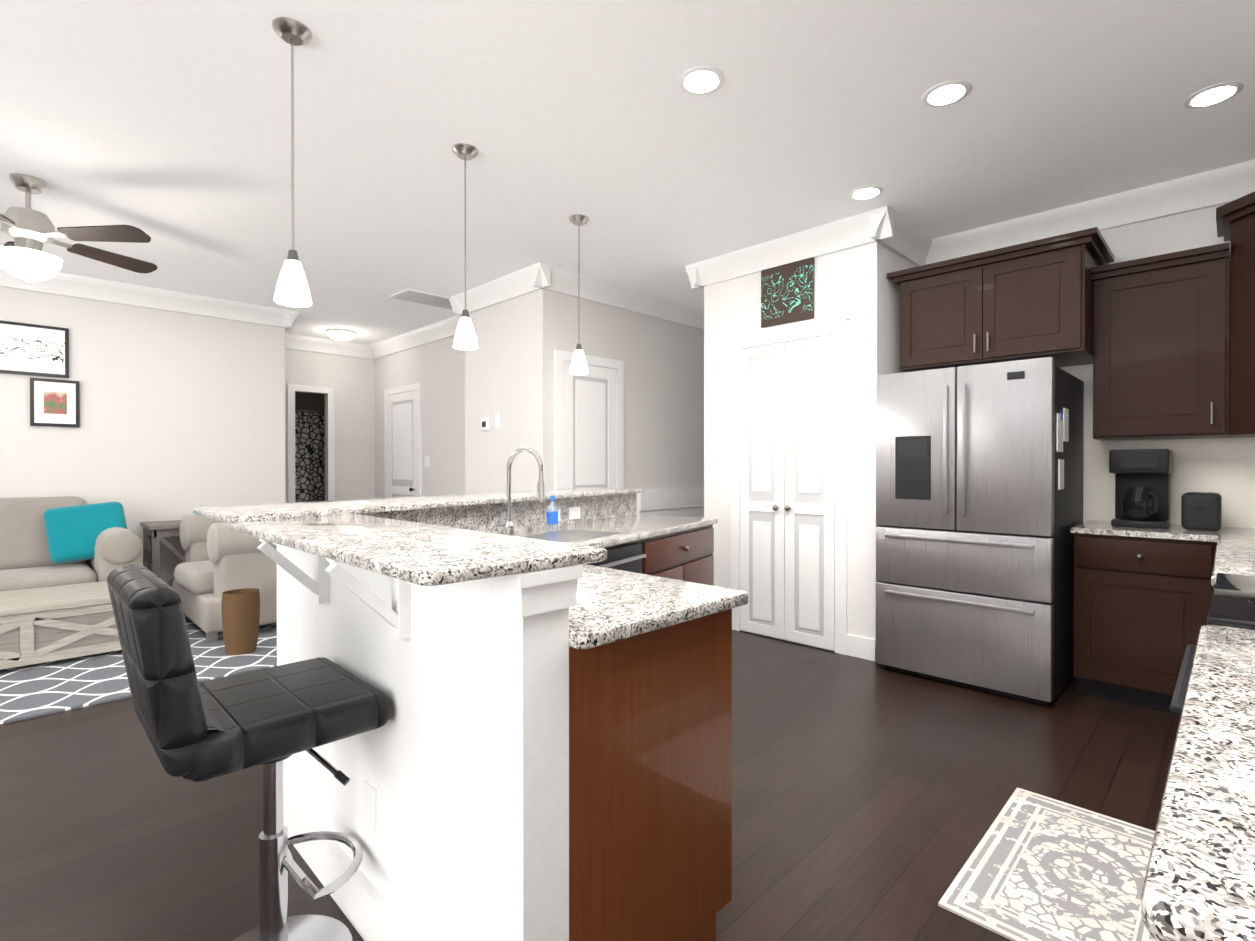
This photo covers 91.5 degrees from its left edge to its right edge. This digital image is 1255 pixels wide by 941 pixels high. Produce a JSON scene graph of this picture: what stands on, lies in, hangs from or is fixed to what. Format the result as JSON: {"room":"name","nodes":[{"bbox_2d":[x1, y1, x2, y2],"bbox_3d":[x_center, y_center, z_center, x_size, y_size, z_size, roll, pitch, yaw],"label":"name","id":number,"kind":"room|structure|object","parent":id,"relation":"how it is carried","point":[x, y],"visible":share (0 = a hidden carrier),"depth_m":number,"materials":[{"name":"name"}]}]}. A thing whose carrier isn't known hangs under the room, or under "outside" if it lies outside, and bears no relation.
{"room":"kitchen","nodes":[
{"label":"kitchen","id":0,"kind":"room"},
{"bbox_2d":[0,286,284,582],"bbox_3d":[-6.072,-0.203,3.857,0.120,2.840,7.070,0,0,45],"label":"wall","id":1,"kind":"structure","parent":0,"point":[182,415],"depth_m":5.55,"materials":[{"name":"paint"}]},
{"bbox_2d":[0,320,68,377],"bbox_3d":[-4.984,-0.981,4.836,0.033,0.415,0.840,0,0,45],"label":"framed picture","id":2,"kind":"object","parent":1,"relation":"attached to","point":[33,349],"visible":0.9,"depth_m":4.97,"materials":[{"name":"white paper"}]},
{"bbox_2d":[30,378,79,426],"bbox_3d":[-4.747,-0.559,5.075,0.036,0.390,0.300,0,0,45],"label":"framed photo","id":3,"kind":"object","parent":1,"relation":"attached to","point":[54,402],"visible":0.95,"depth_m":5.06,"materials":[{"name":"white paper"}]},
{"bbox_2d":[0,267,298,330],"bbox_3d":[-5.958,-1.540,3.810,0.116,0.165,7.175,0,0,45],"label":"crown molding","id":4,"kind":"structure","parent":1,"relation":"attached to","point":[64,284],"depth_m":5.49,"materials":[{"name":"white wood"}]},
{"bbox_2d":[285,348,374,502],"bbox_3d":[-4.438,-0.222,7.188,0.100,2.840,2.900,0,0,45],"label":"wall","id":5,"kind":"structure","parent":0,"point":[350,380],"depth_m":7.87,"materials":[{"name":"paint"}]},
{"bbox_2d":[295,410,324,501],"bbox_3d":[-4.657,0.150,8.395,0.060,1.982,1.300,0,0,45],"label":"shower curtain","id":6,"kind":"object","parent":5,"relation":"hanging from","point":[309,457],"visible":0.06,"depth_m":8.56,"materials":[{"name":"black fabric"}]},
{"bbox_2d":[287,384,334,502],"bbox_3d":[-3.930,0.071,7.616,0.020,2.250,0.540,0,0,45],"label":"door frame","id":7,"kind":"structure","parent":5,"relation":"attached to","point":[293,388],"depth_m":7.59,"materials":[{"name":"white wood"}]},
{"bbox_2d":[285,335,367,358],"bbox_3d":[-4.411,-1.558,7.063,0.105,0.165,2.770,0,0,45],"label":"crown molding","id":8,"kind":"structure","parent":5,"relation":"attached to","point":[296,342],"depth_m":7.67,"materials":[{"name":"white wood"}]},
{"bbox_2d":[368,318,459,359],"bbox_3d":[-2.354,-1.559,7.079,3.000,0.165,0.105,0,0,45],"label":"crown molding","id":9,"kind":"structure","parent":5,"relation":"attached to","point":[446,328],"depth_m":7.22,"materials":[{"name":"white wood"}]},
{"bbox_2d":[375,289,703,514],"bbox_3d":[-1.010,-0.224,7.658,4.300,2.840,3.400,0,0,45],"label":"wall block","id":10,"kind":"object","parent":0,"point":[505,369],"visible":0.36,"depth_m":5.71,"materials":[{"name":"paint"}]},
{"bbox_2d":[384,382,421,497],"bbox_3d":[-2.813,0.076,7.562,0.980,2.240,0.082,0,0,45],"label":"door","id":11,"kind":"structure","parent":10,"relation":"attached to","point":[403,439],"depth_m":7.55,"materials":[{"name":"white wood"}]},
{"bbox_2d":[425,456,428,466],"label":"light switch","id":12,"kind":"object","parent":10,"relation":"attached to","point":[426,457],"depth_m":7.11,"materials":[{"name":"white plastic"}]},
{"bbox_2d":[481,418,488,430],"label":"thermostat","id":13,"kind":"object","parent":10,"relation":"attached to","point":[484,423],"depth_m":5.50,"materials":[{"name":"white plastic"}]},
{"bbox_2d":[495,413,500,428],"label":"light switch","id":14,"kind":"object","parent":10,"relation":"attached to","point":[497,416],"depth_m":5.37,"materials":[{"name":"white plastic"}]},
{"bbox_2d":[554,350,623,488],"bbox_3d":[-0.295,0.109,5.271,0.082,2.200,0.780,0,0,45],"label":"door","id":15,"kind":"structure","parent":10,"relation":"attached to","point":[589,428],"depth_m":5.28,"materials":[{"name":"white wood"}]},
{"bbox_2d":[637,488,703,517],"bbox_3d":[0.883,0.622,6.486,0.045,0.880,2.200,0,0,45],"label":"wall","id":16,"kind":"structure","parent":10,"relation":"attached to","point":[688,502],"depth_m":6.02,"materials":[{"name":"white paint"}]},
{"bbox_2d":[0,629,1180,940],"bbox_3d":[-2.287,1.255,4.283,10.660,0.080,13.000,0,0,45],"label":"floor","id":17,"kind":"structure","parent":0,"point":[870,799],"depth_m":2.25,"materials":[{"name":"brown wood"}]},
{"bbox_2d":[0,615,276,723],"bbox_3d":[-4.162,1.213,3.644,2.600,0.012,4.050,0,0,45],"label":"living room rug","id":18,"kind":"object","parent":17,"relation":"on","point":[37,690],"depth_m":3.62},
{"bbox_2d":[0,581,121,669],"bbox_3d":[-3.877,1.009,3.944,0.760,0.390,1.320,0,0,45],"label":"coffee table","id":19,"kind":"object","parent":18,"relation":"on","point":[46,624],"visible":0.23,"depth_m":3.82,"materials":[{"name":"white wood"}]},
{"bbox_2d":[0,496,142,591],"bbox_3d":[-4.800,0.708,4.261,1.002,0.989,2.150,0,0,45],"label":"loveseat","id":20,"kind":"object","parent":18,"relation":"on","point":[54,541],"visible":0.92,"depth_m":4.66,"materials":[{"name":"fabric"}]},
{"bbox_2d":[140,520,185,587],"bbox_3d":[-3.952,0.827,5.442,0.540,0.737,0.540,0,0,45],"label":"side table","id":21,"kind":"object","parent":18,"relation":"on","point":[155,533],"visible":0.38,"depth_m":5.18,"materials":[{"name":"grey wood"}]},
{"bbox_2d":[173,503,276,641],"bbox_3d":[-3.063,0.743,4.988,1.315,0.911,0.930,0,0,45],"label":"armchair","id":22,"kind":"object","parent":18,"relation":"on","point":[221,557],"visible":0.58,"depth_m":4.44,"materials":[{"name":"fabric"}]},
{"bbox_2d":[221,588,259,654],"bbox_3d":[-2.569,1.003,4.068,0.220,0.400,0.220,0,0,45],"label":"basket","id":23,"kind":"object","parent":18,"relation":"on","point":[240,609],"visible":1,"depth_m":3.99,"materials":[{"name":"wicker"}]},
{"bbox_2d":[107,564,389,940],"bbox_3d":[-0.903,0.728,1.473,0.450,1.007,0.500,0,0,45],"label":"bar stool","id":24,"kind":"object","parent":17,"relation":"on","point":[270,719],"visible":1,"depth_m":1.37,"materials":[{"name":"black leather"}]},
{"bbox_2d":[193,499,740,940],"bbox_3d":[-0.148,0.689,2.688,2.168,1.070,2.668,0,0,45],"label":"kitchen island","id":25,"kind":"object","parent":17,"relation":"on","point":[545,753],"depth_m":1.40,"materials":[{"name":"stone"}]},
{"bbox_2d":[193,487,646,518],"bbox_3d":[-0.719,0.153,3.227,1.206,0.044,2.633,0,0,45],"label":"island countertop","id":26,"kind":"structure","parent":25,"relation":"on","point":[527,496],"depth_m":2.67,"materials":[{"name":"white stone"}]},
{"bbox_2d":[494,447,544,535],"bbox_3d":[-0.499,0.099,2.778,0.225,0.416,0.155,0,0,45],"label":"faucet","id":27,"kind":"object","parent":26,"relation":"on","point":[507,527],"visible":0.96,"depth_m":2.82,"materials":[{"name":"silver metal"}]},
{"bbox_2d":[547,496,557,529],"bbox_3d":[-0.387,0.217,3.156,0.060,0.175,0.062,0,0,45],"label":"soap bottle","id":28,"kind":"object","parent":26,"relation":"on","point":[552,515],"visible":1,"depth_m":3.13,"materials":[{"name":"blue plastic"}]},
{"bbox_2d":[581,591,747,654],"bbox_3d":[0.028,0.326,2.753,2.048,0.032,2.388,0,0,45],"label":"island countertop","id":29,"kind":"structure","parent":25,"relation":"on","point":[620,632],"depth_m":1.35,"materials":[{"name":"white stone"}]},
{"bbox_2d":[875,357,1083,704],"bbox_3d":[2.153,0.318,3.741,0.903,1.800,0.970,0,0,45],"label":"fridge","id":30,"kind":"object","parent":17,"relation":"on","point":[979,491],"visible":0.98,"depth_m":3.37,"materials":[{"name":"grey metal"}]},
{"bbox_2d":[938,787,1156,940],"bbox_3d":[1.373,1.225,1.857,0.520,0.008,0.880,0,0,45],"label":"kitchen rug","id":31,"kind":"object","parent":17,"relation":"on","point":[1037,867],"visible":0.73,"depth_m":1.84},
{"bbox_2d":[1073,574,1190,711],"bbox_3d":[2.821,0.779,3.337,0.542,0.884,0.625,0,0,45],"label":"base cabinet","id":32,"kind":"object","parent":17,"relation":"on","point":[1142,598],"depth_m":3.15,"materials":[{"name":"brown wood"}]},
{"bbox_2d":[1071,518,1254,585],"bbox_3d":[2.518,0.326,2.571,1.209,0.031,2.135,0,0,45],"label":"countertop","id":33,"kind":"structure","parent":32,"relation":"on","point":[1174,553],"depth_m":3.07,"materials":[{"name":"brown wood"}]},
{"bbox_2d":[1109,449,1172,528],"bbox_3d":[2.824,0.095,3.367,0.250,0.420,0.283,0,0,45],"label":"coffee maker","id":34,"kind":"object","parent":33,"relation":"on","point":[1142,488],"visible":1,"depth_m":3.32,"materials":[{"name":"black plastic"}]},
{"bbox_2d":[1181,492,1221,530],"bbox_3d":[2.996,0.210,3.193,0.150,0.192,0.208,0,0,45],"label":"toaster","id":35,"kind":"object","parent":33,"relation":"on","point":[1201,510],"visible":1,"depth_m":3.13,"materials":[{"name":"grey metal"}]},
{"bbox_2d":[1169,573,1254,715],"bbox_3d":[1.675,0.712,1.363,0.667,1.040,0.766,0,0,45],"label":"range","id":36,"kind":"object","parent":17,"relation":"on","point":[1232,603],"visible":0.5,"depth_m":1.45,"materials":[{"name":"silver metal"}]},
{"bbox_2d":[0,0,1254,344],"bbox_3d":[-2.287,-1.665,4.266,10.660,0.080,13.000,0,0,45],"label":"ceiling","id":37,"kind":"structure","parent":0,"point":[164,126],"depth_m":2.88,"materials":[{"name":"white paint"}]},
{"bbox_2d":[0,173,156,281],"bbox_3d":[-3.375,-1.335,3.413,1.256,0.570,1.262,0,0,45],"label":"ceiling fan","id":38,"kind":"object","parent":37,"relation":"hanging from","point":[29,230],"visible":1,"depth_m":3.38,"materials":[{"name":"silver metal"}]},
{"bbox_2d":[272,17,311,306],"bbox_3d":[-1.227,-1.114,2.243,0.130,0.998,0.130,0,0,45],"label":"pendant light","id":39,"kind":"object","parent":37,"relation":"hanging from","point":[292,288],"visible":1,"depth_m":2.23,"materials":[{"name":"white glass"}]},
{"bbox_2d":[326,329,355,340],"bbox_3d":[-3.392,-1.592,7.240,0.320,0.100,0.320,0,0,45],"label":"light","id":40,"kind":"object","parent":37,"relation":"attached to","point":[341,334],"visible":1,"depth_m":7.15,"materials":[{"name":"white"}]},
{"bbox_2d":[390,288,452,309],"bbox_3d":[-1.874,-1.626,5.830,0.360,0.016,0.640,0,0,45],"label":"ceiling vent","id":41,"kind":"object","parent":37,"relation":"in","point":[420,297],"visible":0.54,"depth_m":5.75,"materials":[{"name":"grey metal"}]},
{"bbox_2d":[452,143,477,349],"bbox_3d":[-0.820,-1.119,3.092,0.130,0.998,0.130,0,0,45],"label":"pendant light","id":42,"kind":"object","parent":37,"relation":"hanging from","point":[465,338],"visible":0.98,"depth_m":3.07,"materials":[{"name":"white glass"}]},
{"bbox_2d":[448,265,534,318],"bbox_3d":[-1.188,-1.549,5.355,1.296,0.165,0.105,0,0,45],"label":"crown molding","id":43,"kind":"structure","parent":37,"relation":"attached to","point":[516,284],"depth_m":5.31,"materials":[{"name":"white wood"}]},
{"bbox_2d":[569,214,588,374],"bbox_3d":[-0.313,-1.124,3.942,0.130,0.998,0.130,0,0,45],"label":"pendant light","id":44,"kind":"object","parent":37,"relation":"hanging from","point":[578,366],"visible":1,"depth_m":3.92,"materials":[{"name":"white glass"}]},
{"bbox_2d":[528,262,703,329],"bbox_3d":[0.481,-1.552,6.025,0.106,0.165,3.405,0,0,45],"label":"crown molding","id":45,"kind":"structure","parent":37,"relation":"attached to","point":[544,276],"depth_m":5.39,"materials":[{"name":"white wood"}]},
{"bbox_2d":[679,66,724,94],"bbox_3d":[0.306,-1.611,2.534,0.190,0.008,0.190,0,0,45],"label":"recessed light","id":46,"kind":"object","parent":37,"relation":"in","point":[701,80],"visible":1,"depth_m":2.52,"materials":[{"name":"white glass"}]},
{"bbox_2d":[849,185,883,199],"bbox_3d":[1.392,-1.617,3.570,0.190,0.008,0.190,0,0,45],"label":"recessed light","id":47,"kind":"object","parent":37,"relation":"in","point":[866,192],"visible":1,"depth_m":3.55,"materials":[{"name":"white"}]},
{"bbox_2d":[922,80,971,106],"bbox_3d":[1.367,-1.611,2.622,0.190,0.008,0.190,0,0,45],"label":"recessed light","id":48,"kind":"object","parent":37,"relation":"in","point":[946,93],"visible":1,"depth_m":2.61,"materials":[{"name":"white"}]},
{"bbox_2d":[1183,81,1243,108],"bbox_3d":[2.519,-1.611,2.633,0.190,0.008,0.190,0,0,45],"label":"recessed light","id":49,"kind":"object","parent":37,"relation":"in","point":[1213,94],"visible":1,"depth_m":2.62,"materials":[{"name":"white glass"}]},
{"bbox_2d":[704,242,916,651],"bbox_3d":[1.992,-0.211,5.287,1.380,2.840,2.530,0,0,45],"label":"wall","id":50,"kind":"structure","parent":0,"point":[859,287],"depth_m":4.04,"materials":[{"name":"paint"}]},
{"bbox_2d":[685,263,703,288],"bbox_3d":[1.392,-1.551,5.730,0.106,0.165,2.535,0,0,45],"label":"crown molding","id":51,"kind":"structure","parent":50,"relation":"attached to","point":[690,269],"depth_m":4.83,"materials":[{"name":"white wood"}]},
{"bbox_2d":[761,257,814,327],"bbox_3d":[1.130,-1.255,4.336,0.410,0.420,0.024,0,0,45],"label":"picture","id":52,"kind":"object","parent":50,"relation":"attached to","point":[787,293],"visible":0.93,"depth_m":4.32},
{"bbox_2d":[728,315,850,654],"bbox_3d":[1.101,0.097,4.336,0.960,2.235,0.077,0,0,45],"label":"double door","id":53,"kind":"structure","parent":50,"relation":"attached to","point":[789,488],"depth_m":4.31,"materials":[{"name":"white wood"}]},
{"bbox_2d":[696,206,899,286],"bbox_3d":[1.108,-1.543,4.301,1.466,0.165,0.105,0,0,45],"label":"crown molding","id":54,"kind":"structure","parent":50,"relation":"attached to","point":[894,231],"depth_m":4.18,"materials":[{"name":"white wood"}]},
{"bbox_2d":[846,634,875,660],"bbox_3d":[-2.216,1.154,3.154,8.750,0.135,11.300,0,0,45],"label":"baseboard","id":55,"kind":"structure","parent":50,"relation":"attached to","point":[861,647],"depth_m":3.97,"materials":[{"name":"white wood"}]},
{"bbox_2d":[880,216,935,266],"bbox_3d":[1.870,-1.541,4.103,0.105,0.165,0.630,0,0,45],"label":"crown molding","id":56,"kind":"structure","parent":50,"relation":"attached to","point":[913,245],"depth_m":4.16,"materials":[{"name":"white wood"}]},
{"bbox_2d":[1059,203,1254,522],"bbox_3d":[2.958,-0.202,3.713,2.210,2.840,0.100,0,0,45],"label":"wall","id":57,"kind":"structure","parent":0,"point":[1194,229],"depth_m":3.56,"materials":[{"name":"paint"}]},
{"bbox_2d":[895,235,1106,371],"bbox_3d":[2.318,-0.952,3.841,0.976,0.600,0.606,0,0,45],"label":"upper cabinet","id":58,"kind":"object","parent":57,"relation":"attached to","point":[1023,303],"depth_m":3.56,"materials":[{"name":"brown wood"}]},
{"bbox_2d":[932,159,1254,262],"bbox_3d":[2.844,-1.539,3.676,2.090,0.165,0.105,0,0,45],"label":"crown molding","id":59,"kind":"structure","parent":57,"relation":"attached to","point":[1223,185],"depth_m":3.61,"materials":[{"name":"white wood"}]},
{"bbox_2d":[1087,247,1226,440],"bbox_3d":[2.953,-0.645,3.396,0.552,0.930,0.345,0,0,45],"label":"upper cabinet","id":60,"kind":"object","parent":57,"relation":"attached to","point":[1164,344],"depth_m":3.26,"materials":[{"name":"brown wood"}]},
{"bbox_2d":[1141,622,1254,940],"bbox_3d":[1.013,0.337,0.647,0.630,0.031,1.165,0,0,45],"label":"countertop","id":61,"kind":"structure","parent":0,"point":[1199,884],"depth_m":0.58,"materials":[{"name":"white stone"}]},
{"bbox_3d":[0.344,-0.177,-0.562,0.110,2.840,9.850,0,0,45],"label":"wall","id":62,"kind":"structure","parent":0,"visible":0},
{"bbox_2d":[1223,191,1254,437],"bbox_3d":[3.272,-0.727,2.894,0.604,1.100,0.606,0,0,45],"label":"upper cabinet","id":63,"kind":"object","parent":62,"relation":"attached to","point":[1239,293],"depth_m":3.04,"materials":[{"name":"brown wood"}]}
]}

